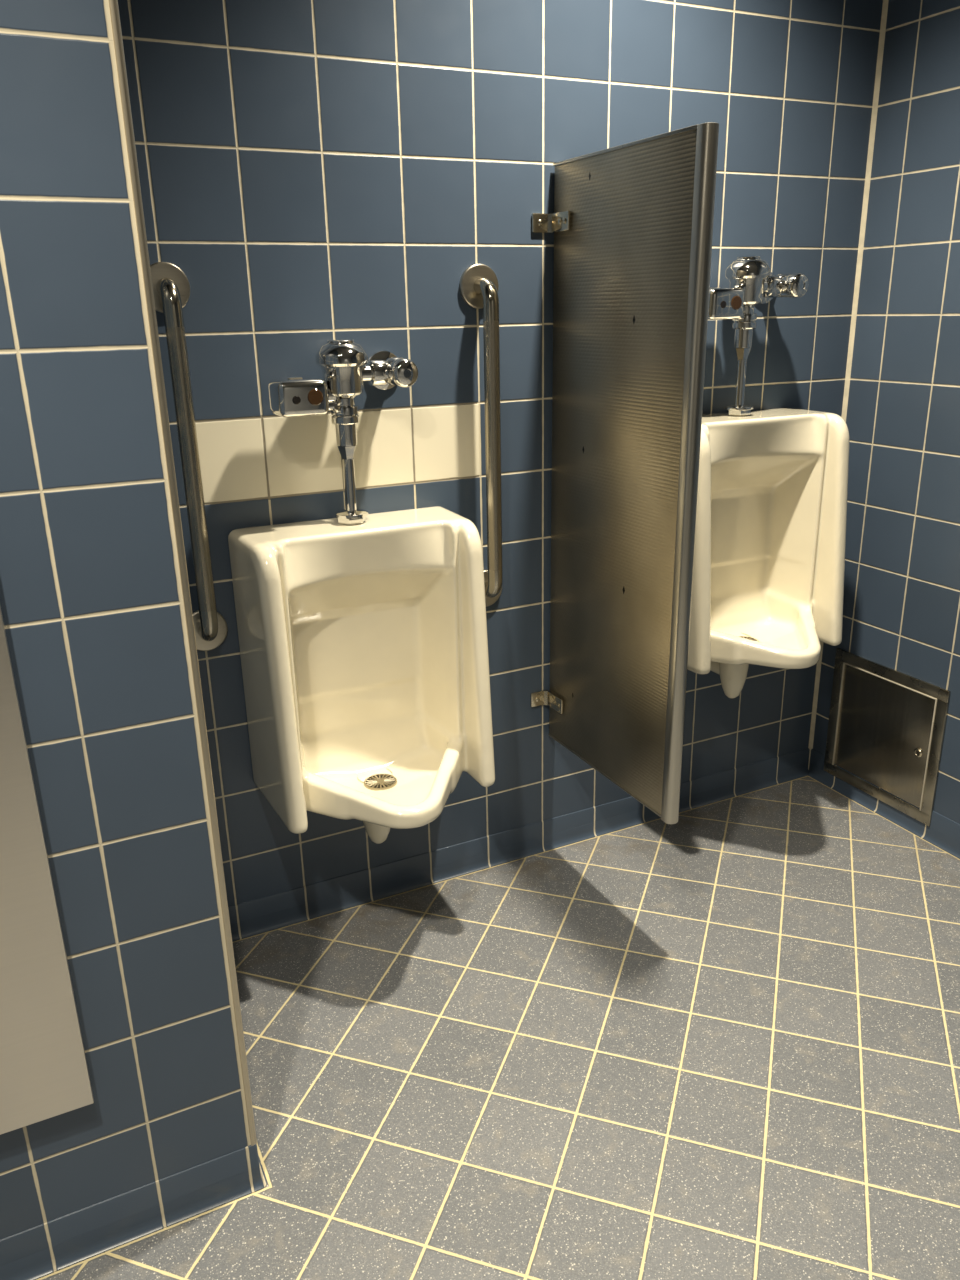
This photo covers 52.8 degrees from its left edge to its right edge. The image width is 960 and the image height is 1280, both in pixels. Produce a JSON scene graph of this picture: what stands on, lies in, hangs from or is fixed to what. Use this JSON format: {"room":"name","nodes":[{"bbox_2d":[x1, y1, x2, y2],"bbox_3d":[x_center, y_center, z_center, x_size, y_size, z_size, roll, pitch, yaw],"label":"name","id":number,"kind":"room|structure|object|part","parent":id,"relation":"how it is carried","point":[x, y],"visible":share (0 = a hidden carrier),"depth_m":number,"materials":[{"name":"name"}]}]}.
{"room":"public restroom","nodes":[
{"label":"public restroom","id":0,"kind":"room"},
{"bbox_2d":[0,0,250,1239],"bbox_3d":[-1.096,-0.356,1.158,1.252,2.390,0.742,-10,21,-24],"label":"wall","id":1,"kind":"structure","parent":0,"point":[91,597],"depth_m":1.17,"materials":[{"name":"blue tile"}]},
{"bbox_2d":[0,605,93,1134],"bbox_3d":[-0.708,0.069,1.052,0.366,1.250,0.025,-10,21,-24],"label":"panel","id":2,"kind":"object","parent":1,"relation":"attached to","point":[44,1073],"visible":1,"depth_m":1.23,"materials":[{"name":"silver metal"}]},
{"bbox_2d":[109,0,256,1145],"bbox_3d":[-0.373,-0.352,1.105,0.010,2.390,0.012,-10,21,-24],"label":"trim","id":3,"kind":"structure","parent":1,"relation":"attached to","point":[113,4],"depth_m":1.17,"materials":[{"name":"metal"}]},
{"bbox_2d":[37,776,959,1279],"bbox_3d":[0.361,1.125,0.821,3.110,0.091,3.444,-10,21,-24],"label":"floor","id":4,"kind":"structure","parent":0,"point":[722,1041],"depth_m":1.73,"materials":[{"name":"tile"}]},
{"bbox_2d":[118,0,882,906],"bbox_3d":[0.113,-0.690,2.059,1.766,2.390,0.091,-10,21,-24],"label":"wall","id":5,"kind":"structure","parent":0,"point":[314,172],"depth_m":1.93,"materials":[{"name":"blue tile"}]},
{"bbox_2d":[150,262,227,650],"bbox_3d":[-0.528,-0.308,1.758,0.084,0.712,0.073,-10,21,-24],"label":"grab bar","id":6,"kind":"object","parent":5,"relation":"attached to","point":[171,286],"visible":0.9,"depth_m":1.71,"materials":[{"name":"silver metal"}]},
{"bbox_2d":[268,339,417,524],"bbox_3d":[-0.252,-0.393,1.839,0.282,0.340,0.127,-10,21,-24],"label":"valve","id":7,"kind":"object","parent":5,"relation":"attached to","point":[341,362],"visible":1,"depth_m":1.78,"materials":[{"name":"silver metal"}]},
{"bbox_3d":[-0.282,-0.452,1.798,0.037,0.049,0.037,-10,21,-24],"label":"sensor arm","id":8,"kind":"part","parent":7,"relation":"part of","materials":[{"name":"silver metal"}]},
{"bbox_2d":[228,506,494,843],"bbox_3d":[-0.194,0.127,1.905,0.460,0.688,0.359,-10,21,-24],"label":"urinal","id":9,"kind":"object","parent":5,"relation":"attached to","point":[363,647],"visible":0.98,"depth_m":1.93,"materials":[{"name":"ceramic"}]},
{"bbox_2d":[357,768,391,843],"bbox_3d":[-0.235,0.347,2.080,0.073,0.160,0.148,-10,21,-24],"label":"outlet","id":10,"kind":"object","parent":9,"relation":"attached to","point":[367,778],"depth_m":2.03,"materials":[{"name":"ceramic"}]},
{"bbox_2d":[0,748,809,1279],"bbox_3d":[-0.267,0.676,1.899,3.019,0.082,0.707,-10,21,-24],"label":"baseboard","id":11,"kind":"structure","parent":5,"relation":"attached to","point":[300,904],"depth_m":2.15,"materials":[{"name":"blue tile"}]},
{"bbox_2d":[459,264,502,606],"bbox_3d":[0.018,-0.403,2.010,0.084,0.712,0.073,-10,21,-24],"label":"grab bar","id":12,"kind":"object","parent":5,"relation":"attached to","point":[478,285],"visible":0.91,"depth_m":1.95,"materials":[{"name":"silver metal"}]},
{"bbox_2d":[530,122,718,823],"bbox_3d":[0.252,-0.291,1.923,0.074,1.250,0.488,-10,21,-25],"label":"partition","id":13,"kind":"object","parent":5,"relation":"attached to","point":[631,224],"depth_m":1.87,"materials":[{"name":"silver metal"}]},
{"bbox_2d":[708,256,808,415],"bbox_3d":[0.595,-0.683,2.183,0.282,0.340,0.127,-10,21,-24],"label":"valve","id":14,"kind":"object","parent":5,"relation":"attached to","point":[752,282],"visible":1,"depth_m":2.13,"materials":[{"name":"silver metal"}]},
{"bbox_2d":[687,408,849,697],"bbox_3d":[0.653,-0.163,2.250,0.460,0.688,0.359,-10,21,-24],"label":"urinal","id":15,"kind":"object","parent":5,"relation":"attached to","point":[769,562],"visible":0.78,"depth_m":2.30,"materials":[{"name":"ceramic"}]},
{"bbox_2d":[710,633,750,697],"bbox_3d":[0.612,0.057,2.424,0.073,0.160,0.148,-10,21,-24],"label":"outlet","id":16,"kind":"object","parent":15,"relation":"attached to","point":[732,677],"depth_m":2.38,"materials":[{"name":"ceramic"}]},
{"bbox_2d":[808,0,888,769],"bbox_3d":[0.924,-0.782,2.391,0.008,2.464,0.008,-10,21,-24],"label":"trim","id":17,"kind":"structure","parent":5,"relation":"attached to","point":[885,2],"depth_m":2.33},
{"bbox_2d":[813,0,959,823],"bbox_3d":[1.688,-0.365,1.016,0.091,2.390,3.444,-10,21,-24],"label":"wall","id":18,"kind":"structure","parent":0,"point":[901,600],"depth_m":2.28,"materials":[{"name":"blue tile"}]},
{"bbox_2d":[808,749,959,858],"bbox_3d":[1.708,0.819,1.365,0.057,0.082,3.350,-10,21,-24],"label":"baseboard","id":19,"kind":"structure","parent":18,"relation":"attached to","point":[944,833],"depth_m":2.52,"materials":[{"name":"blue tile"}]},
{"bbox_2d":[824,648,950,825],"bbox_3d":[1.047,0.245,2.521,0.010,0.366,0.357,-10,21,-24],"label":"access panel","id":20,"kind":"object","parent":18,"relation":"attached to","point":[886,725],"visible":1,"depth_m":2.50,"materials":[{"name":"silver metal"}]},
{"bbox_3d":[1.049,0.245,2.522,0.004,0.298,0.290,-10,21,-24],"label":"door","id":21,"kind":"part","parent":20,"relation":"part of","materials":[{"name":"silver metal"}]}
]}

